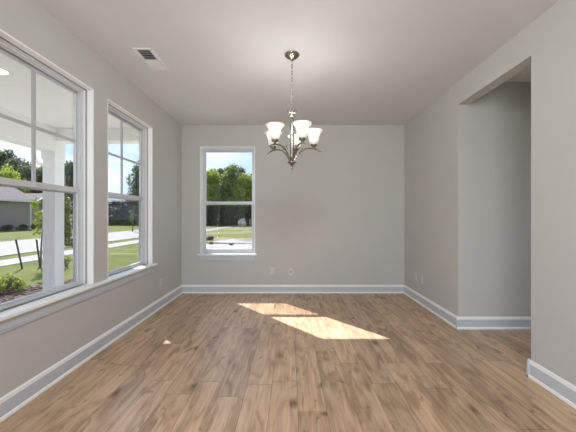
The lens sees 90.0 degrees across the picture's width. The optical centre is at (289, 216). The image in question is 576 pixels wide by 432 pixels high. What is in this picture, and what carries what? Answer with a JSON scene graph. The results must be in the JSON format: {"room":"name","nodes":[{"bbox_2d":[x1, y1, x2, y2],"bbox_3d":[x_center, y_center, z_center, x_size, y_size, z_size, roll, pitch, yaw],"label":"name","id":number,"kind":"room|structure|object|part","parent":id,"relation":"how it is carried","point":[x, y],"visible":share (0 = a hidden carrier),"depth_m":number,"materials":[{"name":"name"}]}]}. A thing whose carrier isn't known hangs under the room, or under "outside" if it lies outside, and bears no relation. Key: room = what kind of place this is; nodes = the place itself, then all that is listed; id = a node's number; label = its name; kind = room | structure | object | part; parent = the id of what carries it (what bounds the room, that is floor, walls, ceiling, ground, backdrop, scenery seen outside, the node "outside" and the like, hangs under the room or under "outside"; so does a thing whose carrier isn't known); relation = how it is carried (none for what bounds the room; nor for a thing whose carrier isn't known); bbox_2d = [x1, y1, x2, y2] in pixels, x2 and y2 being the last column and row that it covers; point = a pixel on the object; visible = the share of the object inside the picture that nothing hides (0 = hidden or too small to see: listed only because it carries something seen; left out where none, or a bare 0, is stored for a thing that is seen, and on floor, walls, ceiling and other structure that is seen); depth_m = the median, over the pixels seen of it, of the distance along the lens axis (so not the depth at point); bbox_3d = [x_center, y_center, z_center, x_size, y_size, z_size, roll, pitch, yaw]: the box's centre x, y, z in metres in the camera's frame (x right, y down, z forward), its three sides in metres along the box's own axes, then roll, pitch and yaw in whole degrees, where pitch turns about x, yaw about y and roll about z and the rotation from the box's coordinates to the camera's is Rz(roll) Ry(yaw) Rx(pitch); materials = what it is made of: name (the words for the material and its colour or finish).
{"room":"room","nodes":[
{"label":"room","id":0,"kind":"room"},
{"bbox_2d":[36,150,42,165],"bbox_3d":[-4.135,0.095,4.910,0.534,3.190,0.084,0,0,0],"label":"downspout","id":1,"kind":"object","parent":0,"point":[38,161],"visible":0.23,"depth_m":4.88,"materials":[{"name":"white metal"}]},
{"bbox_2d":[0,0,181,397],"bbox_3d":[-1.845,-0.130,0.850,0.150,2.740,8.000,0,0,0],"label":"wall","id":2,"kind":"structure","parent":0,"point":[27,350],"depth_m":2.68,"materials":[{"name":"paint"}]},
{"bbox_2d":[0,29,93,314],"bbox_3d":[-1.843,-0.275,2.132,0.148,1.750,0.935,0,0,0],"label":"window","id":3,"kind":"structure","parent":2,"relation":"in","point":[82,190],"depth_m":2.53,"materials":[{"name":"plastic"}]},
{"bbox_3d":[-1.914,0.184,2.132,0.006,0.799,0.847,0,0,0],"label":"screen frame","id":4,"kind":"part","parent":3,"relation":"part of","materials":[{"name":"plastic"}]},
{"bbox_3d":[-1.899,-0.659,2.132,0.022,0.898,0.851,0,0,0],"label":"sash","id":5,"kind":"part","parent":3,"relation":"part of","materials":[{"name":"plastic"}]},
{"bbox_3d":[-1.875,0.165,2.132,0.022,0.843,0.851,0,0,0],"label":"sash","id":6,"kind":"part","parent":3,"relation":"part of","materials":[{"name":"plastic"}]},
{"bbox_2d":[0,263,157,333],"bbox_3d":[-1.790,0.656,2.378,0.130,0.112,2.757,0,0,0],"label":"trim","id":7,"kind":"structure","parent":2,"relation":"attached to","point":[11,320],"depth_m":2.23,"materials":[{"name":"paint"}]},
{"bbox_2d":[0,285,181,422],"bbox_3d":[-1.758,1.173,0.850,0.024,0.134,7.700,0,0,0],"label":"baseboard","id":8,"kind":"structure","parent":2,"relation":"attached to","point":[19,397],"depth_m":2.31,"materials":[{"name":"paint"}]},
{"bbox_2d":[107,98,152,278],"bbox_3d":[-1.843,-0.275,3.249,0.148,1.750,0.915,0,0,0],"label":"window","id":9,"kind":"structure","parent":2,"relation":"in","point":[145,198],"depth_m":3.64,"materials":[{"name":"plastic"}]},
{"bbox_3d":[-1.914,0.184,3.249,0.006,0.799,0.827,0,0,0],"label":"screen frame","id":10,"kind":"part","parent":9,"relation":"part of","materials":[{"name":"plastic"}]},
{"bbox_3d":[-1.899,-0.659,3.249,0.022,0.898,0.831,0,0,0],"label":"sash","id":11,"kind":"part","parent":9,"relation":"part of","materials":[{"name":"plastic"}]},
{"bbox_3d":[-1.875,0.165,3.249,0.022,0.843,0.831,0,0,0],"label":"sash","id":12,"kind":"part","parent":9,"relation":"part of","materials":[{"name":"plastic"}]},
{"bbox_2d":[0,293,575,431],"bbox_3d":[0.800,1.270,0.850,5.440,0.060,8.000,0,0,0],"label":"floor","id":13,"kind":"structure","parent":0,"point":[202,362],"depth_m":2.28,"materials":[{"name":"brown wood"}]},
{"bbox_2d":[182,125,403,284],"bbox_3d":[0.049,-0.130,4.775,3.637,2.740,0.150,0,0,0],"label":"wall","id":14,"kind":"structure","parent":0,"point":[336,217],"depth_m":4.70,"materials":[{"name":"paint"}]},
{"bbox_2d":[197,254,256,260],"bbox_3d":[-1.020,0.656,4.720,0.957,0.112,0.130,0,0,0],"label":"trim","id":15,"kind":"structure","parent":14,"relation":"attached to","point":[202,257],"depth_m":4.68,"materials":[{"name":"paint"}]},
{"bbox_2d":[200,147,254,253],"bbox_3d":[-1.020,-0.275,4.773,0.897,1.750,0.148,0,0,0],"label":"window","id":16,"kind":"structure","parent":14,"relation":"in","point":[203,150],"depth_m":4.78,"materials":[{"name":"plastic"}]},
{"bbox_3d":[-1.020,-0.659,4.829,0.813,0.898,0.022,0,0,0],"label":"sash","id":17,"kind":"part","parent":16,"relation":"part of","materials":[{"name":"plastic"}]},
{"bbox_3d":[-1.020,0.177,4.844,0.809,0.785,0.006,0,0,0],"label":"screen frame","id":18,"kind":"part","parent":16,"relation":"part of","materials":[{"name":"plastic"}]},
{"bbox_3d":[-1.020,0.158,4.805,0.813,0.829,0.022,0,0,0],"label":"sash","id":19,"kind":"part","parent":16,"relation":"part of","materials":[{"name":"plastic"}]},
{"bbox_2d":[182,285,403,292],"bbox_3d":[0.049,1.173,4.688,3.637,0.134,0.024,0,0,0],"label":"baseboard","id":20,"kind":"structure","parent":14,"relation":"attached to","point":[185,288],"depth_m":4.69,"materials":[{"name":"paint"}]},
{"bbox_2d":[35,0,558,124],"bbox_3d":[0.800,-1.560,0.850,5.440,0.120,8.000,0,0,0],"label":"ceiling","id":21,"kind":"structure","parent":0,"point":[359,62],"depth_m":2.56,"materials":[{"name":"paint"}]},
{"bbox_2d":[132,48,168,69],"bbox_3d":[-1.315,-1.491,2.740,0.170,0.018,0.380,0,0,0],"label":"ceiling vent","id":22,"kind":"object","parent":21,"relation":"in","point":[147,55],"visible":1,"depth_m":2.72,"materials":[{"name":"metal"}]},
{"bbox_2d":[265,50,322,169],"bbox_3d":[0.030,-0.966,2.668,0.548,1.068,0.552,0,0,0],"label":"chandelier","id":23,"kind":"object","parent":21,"relation":"hanging from","point":[273,135],"visible":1,"depth_m":2.63,"materials":[{"name":"silver metal"}]},
{"bbox_3d":[-0.161,-0.739,2.759,0.165,0.133,0.165,0,0,0],"label":"lamp shade","id":24,"kind":"part","parent":23,"relation":"part of","materials":[{"name":"white glass"}]},
{"bbox_3d":[-0.132,-0.739,2.520,0.165,0.133,0.165,0,0,0],"label":"lamp shade","id":25,"kind":"part","parent":23,"relation":"part of","materials":[{"name":"white glass"}]},
{"bbox_3d":[-0.107,-0.573,2.729,0.272,0.152,0.015,0,0,29],"label":"arm","id":26,"kind":"part","parent":23,"relation":"part of","materials":[{"name":"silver metal"}]},
{"bbox_3d":[-0.086,-0.573,2.563,0.272,0.152,0.016,0,0,-43],"label":"arm","id":27,"kind":"part","parent":23,"relation":"part of","materials":[{"name":"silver metal"}]},
{"bbox_3d":[0.018,-0.718,2.660,0.038,0.415,0.038,0,0,0],"label":"stem","id":28,"kind":"part","parent":23,"relation":"part of","materials":[{"name":"silver metal"}]},
{"bbox_3d":[0.018,-1.208,2.660,0.015,0.476,0.015,0,0,45],"label":"chain","id":29,"kind":"part","parent":23,"relation":"part of","materials":[{"name":"silver metal"}]},
{"bbox_3d":[0.057,-0.739,2.861,0.165,0.133,0.165,0,0,0],"label":"lamp shade","id":30,"kind":"part","parent":23,"relation":"part of","materials":[{"name":"white glass"}]},
{"bbox_3d":[0.077,-0.573,2.531,0.121,0.151,0.248,0,0,0],"label":"arm","id":31,"kind":"part","parent":23,"relation":"part of","materials":[{"name":"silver metal"}]},
{"bbox_3d":[0.105,-0.739,2.474,0.165,0.133,0.165,0,0,0],"label":"lamp shade","id":32,"kind":"part","parent":23,"relation":"part of","materials":[{"name":"white glass"}]},
{"bbox_3d":[0.160,-0.573,2.675,0.270,0.152,0.042,0,0,0],"label":"arm","id":33,"kind":"part","parent":23,"relation":"part of","materials":[{"name":"silver metal"}]},
{"bbox_3d":[0.222,-0.739,2.685,0.165,0.133,0.165,0,0,0],"label":"lamp shade","id":34,"kind":"part","parent":23,"relation":"part of","materials":[{"name":"white glass"}]},
{"bbox_2d":[404,0,575,385],"bbox_3d":[1.927,-0.130,0.925,0.120,2.740,7.850,0,0,0],"label":"wall","id":35,"kind":"structure","parent":0,"point":[436,140],"depth_m":2.21,"materials":[{"name":"paint"}]},
{"bbox_2d":[404,285,457,327],"bbox_3d":[1.855,1.173,3.950,0.024,0.134,1.500,0,0,0],"label":"baseboard","id":36,"kind":"structure","parent":35,"relation":"attached to","point":[447,316],"depth_m":3.75,"materials":[{"name":"paint"}]},
{"bbox_2d":[525,360,529,376],"bbox_3d":[1.915,1.173,2.242,0.144,0.134,0.024,0,0,0],"label":"baseboard","id":37,"kind":"object","parent":35,"relation":"attached to","point":[528,361],"visible":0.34,"depth_m":2.23,"materials":[{"name":"paint"}]},
{"bbox_2d":[527,358,575,408],"bbox_3d":[1.855,1.173,-0.373,0.024,0.134,5.254,0,0,0],"label":"baseboard","id":38,"kind":"structure","parent":35,"relation":"attached to","point":[561,388],"depth_m":2.02,"materials":[{"name":"paint"}]},
{"bbox_2d":[469,82,530,316],"bbox_3d":[2.753,-0.130,1.350,1.533,2.740,3.940,0,0,0],"label":"wall","id":39,"kind":"structure","parent":0,"point":[500,119],"depth_m":3.20,"materials":[{"name":"paint"}]},
{"bbox_2d":[456,317,530,328],"bbox_3d":[2.622,1.173,3.188,1.557,0.134,0.024,0,0,0],"label":"baseboard","id":40,"kind":"structure","parent":39,"relation":"attached to","point":[461,322],"depth_m":3.19,"materials":[{"name":"paint"}]},
{"label":"outside","id":41,"kind":"structure","parent":0,"visible":0},
{"bbox_2d":[206,239,251,248],"bbox_3d":[-2.550,1.740,14.428,11.900,0.040,15.655,0,0,0],"label":"sand","id":42,"kind":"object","parent":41,"point":[223,244],"visible":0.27,"depth_m":17.38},
{"bbox_3d":[-3.085,-1.530,0.985,2.330,0.220,7.970,0,0,0],"label":"porch roof","id":43,"kind":"structure","parent":0,"visible":0},
{"bbox_2d":[0,53,131,127],"bbox_3d":[-2.960,-1.470,0.925,2.080,0.060,7.850,0,0,0],"label":"ceiling","id":44,"kind":"structure","parent":43,"relation":"attached to","point":[54,104],"depth_m":3.50,"materials":[{"name":"white paint"}]},
{"bbox_2d":[0,67,12,75],"bbox_3d":[-2.860,-1.433,2.820,0.210,0.011,0.210,0,0,0],"label":"recessed light","id":45,"kind":"object","parent":44,"relation":"in","point":[5,72],"visible":1,"depth_m":2.86,"materials":[{"name":"white"}]},
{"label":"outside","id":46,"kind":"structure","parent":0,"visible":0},
{"bbox_2d":[0,220,138,292],"bbox_3d":[-10.000,1.890,50.000,260.000,0.300,220.000,0,0,0],"label":"lawn","id":47,"kind":"structure","parent":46,"point":[121,256],"depth_m":12.37,"materials":[{"name":"green plant"}]},
{"bbox_2d":[0,224,13,230],"bbox_3d":[-34.755,1.369,35.220,1.239,0.992,1.419,0,0,25],"label":"shrub","id":48,"kind":"object","parent":47,"relation":"on","point":[6,227],"visible":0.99,"depth_m":35.15,"materials":[{"name":"green plant"}]},
{"bbox_2d":[0,149,16,167],"bbox_3d":[-61.646,-6.503,62.181,6.270,16.656,7.691,0,0,15],"label":"tree","id":49,"kind":"object","parent":47,"relation":"on","point":[3,156],"visible":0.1,"depth_m":61.49,"materials":[{"name":"green plant"}]},
{"bbox_2d":[0,156,30,179],"bbox_3d":[-57.437,-5.639,61.032,7.245,14.904,6.831,0,0,-38],"label":"tree","id":50,"kind":"object","parent":47,"relation":"on","point":[16,163],"visible":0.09,"depth_m":59.87,"materials":[{"name":"green plant"}]},
{"bbox_2d":[0,163,30,192],"bbox_3d":[-50.521,-3.973,52.905,4.526,11.666,5.072,0,0,21],"label":"tree","id":51,"kind":"object","parent":47,"relation":"on","point":[10,172],"visible":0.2,"depth_m":52.35,"materials":[{"name":"green plant"}]},
{"bbox_2d":[0,186,33,230],"bbox_3d":[-40.965,-1.945,23.000,11.170,7.370,34.800,0,0,0],"label":"house","id":52,"kind":"structure","parent":47,"relation":"on","point":[15,209],"depth_m":37.91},
{"bbox_2d":[15,239,22,268],"bbox_3d":[-9.115,1.305,9.700,0.408,1.090,0.067,0,0,17],"label":"stake","id":53,"kind":"object","parent":47,"relation":"on","point":[16,242],"visible":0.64,"depth_m":9.69,"materials":[{"name":"brown wood"}]},
{"bbox_2d":[15,224,28,229],"bbox_3d":[-34.667,1.369,37.241,1.419,0.992,1.239,0,0,-8],"label":"shrub","id":54,"kind":"object","parent":47,"relation":"on","point":[22,226],"visible":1,"depth_m":37.01,"materials":[{"name":"green plant"}]},
{"bbox_2d":[17,164,39,192],"bbox_3d":[-53.774,-4.545,59.946,6.270,12.700,7.691,0,0,-22],"label":"tree","id":55,"kind":"object","parent":47,"relation":"on","point":[27,173],"visible":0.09,"depth_m":58.52,"materials":[{"name":"green plant"}]},
{"bbox_2d":[30,224,39,229],"bbox_3d":[-34.518,1.369,39.133,1.239,0.992,1.419,0,0,-41],"label":"shrub","id":56,"kind":"object","parent":47,"relation":"on","point":[33,226],"visible":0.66,"depth_m":38.74,"materials":[{"name":"green plant"}]},
{"bbox_2d":[29,193,42,266],"bbox_3d":[-8.570,0.315,10.006,0.698,2.951,0.744,0,0,42],"label":"tree","id":57,"kind":"object","parent":47,"relation":"on","point":[34,202],"visible":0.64,"depth_m":9.90,"materials":[{"name":"green plant"}]},
{"bbox_2d":[29,168,42,192],"bbox_3d":[-49.512,-4.500,59.716,7.245,12.602,6.831,0,0,-4],"label":"tree","id":58,"kind":"object","parent":47,"relation":"on","point":[39,175],"visible":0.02,"depth_m":57.93,"materials":[{"name":"green plant"}]},
{"bbox_2d":[0,281,71,301],"bbox_3d":[-5.309,1.735,2.750,4.618,0.050,11.300,0,0,0],"label":"mulch bed","id":59,"kind":"object","parent":47,"relation":"on","point":[20,294],"visible":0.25,"depth_m":6.35,"materials":[{"name":"brown wood"}]},
{"bbox_2d":[0,273,27,292],"bbox_3d":[-6.471,1.511,6.525,0.749,0.444,0.762,0,0,37],"label":"shrub","id":60,"kind":"object","parent":59,"relation":"on","point":[13,283],"visible":1,"depth_m":6.53,"materials":[{"name":"green plant"}]},
{"bbox_2d":[36,175,72,271],"bbox_3d":[-4.702,0.465,5.858,0.585,2.651,0.655,0,0,36],"label":"young tree","id":61,"kind":"object","parent":59,"relation":"on","point":[68,241],"visible":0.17,"depth_m":5.91,"materials":[{"name":"green plant"}]},
{"bbox_2d":[36,239,39,266],"bbox_3d":[-8.865,1.320,10.150,0.313,1.055,0.064,0,0,23],"label":"stake","id":62,"kind":"object","parent":47,"relation":"on","point":[36,239],"visible":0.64,"depth_m":10.14,"materials":[{"name":"brown wood"}]},
{"bbox_2d":[24,193,72,228],"bbox_3d":[-41.900,-1.135,47.000,6.600,5.750,9.100,0,0,0],"label":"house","id":63,"kind":"structure","parent":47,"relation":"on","point":[39,196],"depth_m":45.03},
{"bbox_2d":[0,230,131,241],"bbox_3d":[-20.300,1.735,3.000,0.200,0.050,126.000,0,0,0],"label":"curb","id":64,"kind":"object","parent":47,"relation":"on","point":[129,230],"depth_m":22.12,"materials":[{"name":"concrete"}]},
{"bbox_2d":[64,160,72,224],"bbox_3d":[-45.641,-5.060,60.831,6.270,13.741,7.691,0,0,11],"label":"tree","id":65,"kind":"object","parent":47,"relation":"on","point":[68,169],"visible":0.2,"depth_m":59.18,"materials":[{"name":"green plant"}]},
{"bbox_2d":[0,226,219,256],"bbox_3d":[-12.800,1.735,3.000,0.200,0.050,126.000,0,0,0],"label":"curb","id":66,"kind":"object","parent":47,"relation":"on","point":[218,226],"depth_m":14.28,"materials":[{"name":"concrete"}]},
{"bbox_2d":[108,206,113,224],"bbox_3d":[-38.575,0.198,61.256,5.286,5.049,3.702,0,0,-29],"label":"shrub","id":67,"kind":"object","parent":47,"relation":"on","point":[109,209],"visible":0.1,"depth_m":60.34,"materials":[{"name":"green plant"}]},
{"bbox_2d":[108,200,125,207],"bbox_3d":[-40.246,-1.081,65.960,9.057,5.698,8.678,0,0,-42],"label":"tree","id":68,"kind":"object","parent":47,"relation":"on","point":[114,203],"visible":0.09,"depth_m":63.74,"materials":[{"name":"green plant"}]},
{"bbox_2d":[108,206,127,225],"bbox_3d":[-34.975,0.198,60.256,5.286,5.049,3.702,0,0,-29],"label":"shrub","id":69,"kind":"object","parent":47,"relation":"on","point":[116,218],"visible":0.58,"depth_m":59.00,"materials":[{"name":"green plant"}]},
{"bbox_2d":[118,192,138,214],"bbox_3d":[-32.760,-1.866,61.771,6.270,7.287,7.691,0,0,44],"label":"tree","id":70,"kind":"object","parent":47,"relation":"on","point":[132,203],"visible":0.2,"depth_m":59.67,"materials":[{"name":"green plant"}]},
{"bbox_2d":[123,206,138,225],"bbox_3d":[-31.375,0.198,59.256,5.286,5.049,3.702,0,0,-29],"label":"shrub","id":71,"kind":"object","parent":47,"relation":"on","point":[126,218],"visible":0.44,"depth_m":57.95,"materials":[{"name":"green plant"}]},
{"bbox_2d":[126,163,138,204],"bbox_3d":[-30.308,-5.042,60.247,7.245,13.698,6.831,0,0,-9],"label":"tree","id":72,"kind":"object","parent":47,"relation":"on","point":[135,187],"visible":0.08,"depth_m":58.46,"materials":[{"name":"green plant"}]},
{"bbox_2d":[128,204,137,231],"bbox_3d":[-18.495,-0.102,34.123,1.351,3.797,1.312,0,0,37],"label":"tree","id":73,"kind":"object","parent":47,"relation":"on","point":[132,214],"visible":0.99,"depth_m":33.94,"materials":[{"name":"green plant"}]},
{"bbox_2d":[206,206,221,225],"bbox_3d":[-15.550,0.198,58.052,5.286,5.049,3.702,0,0,-23],"label":"shrub","id":74,"kind":"object","parent":47,"relation":"on","point":[211,213],"visible":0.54,"depth_m":56.88,"materials":[{"name":"green plant"}]},
{"bbox_2d":[215,167,228,187],"bbox_3d":[-14.966,-4.988,65.486,7.245,13.589,6.831,0,0,31],"label":"tree","id":75,"kind":"object","parent":47,"relation":"on","point":[220,170],"visible":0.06,"depth_m":64.82,"materials":[{"name":"green plant"}]},
{"bbox_2d":[214,206,236,225],"bbox_3d":[-12.725,0.198,58.046,5.286,5.049,3.702,0,0,-17],"label":"shrub","id":76,"kind":"object","parent":47,"relation":"on","point":[224,213],"visible":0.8,"depth_m":56.84,"materials":[{"name":"green plant"}]},
{"bbox_2d":[228,206,250,225],"bbox_3d":[-9.901,0.198,58.037,5.286,5.049,3.702,0,0,-11],"label":"shrub","id":77,"kind":"object","parent":47,"relation":"on","point":[239,215],"visible":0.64,"depth_m":56.88,"materials":[{"name":"green plant"}]},
{"bbox_2d":[235,166,245,177],"bbox_3d":[-11.632,-5.081,66.284,5.867,13.761,5.338,0,0,-21],"label":"tree","id":78,"kind":"object","parent":47,"relation":"on","point":[241,170],"visible":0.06,"depth_m":65.82,"materials":[{"name":"green plant"}]},
{"bbox_3d":[-2.985,1.620,0.950,2.130,0.440,7.900,0,0,0],"label":"floor","id":79,"kind":"structure","parent":47,"relation":"on","visible":0},
{"bbox_2d":[41,151,65,290],"bbox_3d":[-3.890,0.170,4.740,0.260,2.460,0.260,0,0,0],"label":"porch column","id":80,"kind":"structure","parent":79,"relation":"on","point":[53,161],"depth_m":4.64,"materials":[{"name":"white wood"}]},
{"bbox_2d":[0,107,138,153],"bbox_3d":[-2.960,-1.250,0.925,2.080,0.380,7.850,0,0,0],"label":"beam","id":81,"kind":"structure","parent":80,"relation":"on","point":[10,131],"depth_m":4.42,"materials":[{"name":"white wood"}]},
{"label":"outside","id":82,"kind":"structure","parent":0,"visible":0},
{"bbox_2d":[206,226,251,241],"bbox_3d":[-1.750,1.744,33.000,31.500,0.032,54.000,0,0,0],"label":"yard","id":83,"kind":"structure","parent":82,"point":[244,234],"depth_m":30.16,"materials":[{"name":"green plant"}]},
{"bbox_2d":[206,168,223,210],"bbox_3d":[-16.818,-4.236,60.232,7.691,12.076,6.270,0,0,-40],"label":"tree","id":84,"kind":"object","parent":83,"relation":"on","point":[212,183],"visible":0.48,"depth_m":58.86,"materials":[{"name":"green plant"}]},
{"bbox_2d":[219,163,239,207],"bbox_3d":[-12.789,-4.837,61.299,5.338,13.270,5.867,0,0,-37],"label":"tree","id":85,"kind":"object","parent":83,"relation":"on","point":[227,179],"visible":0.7,"depth_m":59.89,"materials":[{"name":"green plant"}]},
{"bbox_2d":[225,173,251,212],"bbox_3d":[-9.404,-3.721,60.125,7.691,11.035,6.270,0,0,22],"label":"tree","id":86,"kind":"object","parent":83,"relation":"on","point":[242,190],"visible":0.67,"depth_m":58.63,"materials":[{"name":"green plant"}]},
{"bbox_2d":[238,218,245,226],"bbox_3d":[-8.679,1.001,52.013,1.610,1.502,1.524,0,0,0],"label":"boulder","id":87,"kind":"object","parent":83,"relation":"on","point":[242,222],"visible":1,"depth_m":51.49,"materials":[{"name":"grey stone"}]},
{"bbox_2d":[244,206,251,225],"bbox_3d":[-7.078,0.198,58.026,5.286,5.049,3.702,0,0,-6],"label":"shrub","id":88,"kind":"object","parent":83,"relation":"on","point":[247,218],"visible":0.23,"depth_m":56.92,"materials":[{"name":"green plant"}]},
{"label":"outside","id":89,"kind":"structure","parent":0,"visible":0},
{"bbox_2d":[0,226,233,266],"bbox_3d":[-10.800,1.740,3.000,1.400,0.040,126.000,0,0,0],"label":"sidewalk","id":90,"kind":"structure","parent":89,"point":[13,261],"depth_m":12.54,"materials":[{"name":"concrete"}]},
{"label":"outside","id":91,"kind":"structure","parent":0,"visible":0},
{"bbox_2d":[0,230,138,254],"bbox_3d":[-16.550,1.747,3.000,7.300,0.026,126.000,0,0,0],"label":"street","id":92,"kind":"structure","parent":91,"point":[7,247],"depth_m":18.84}
]}

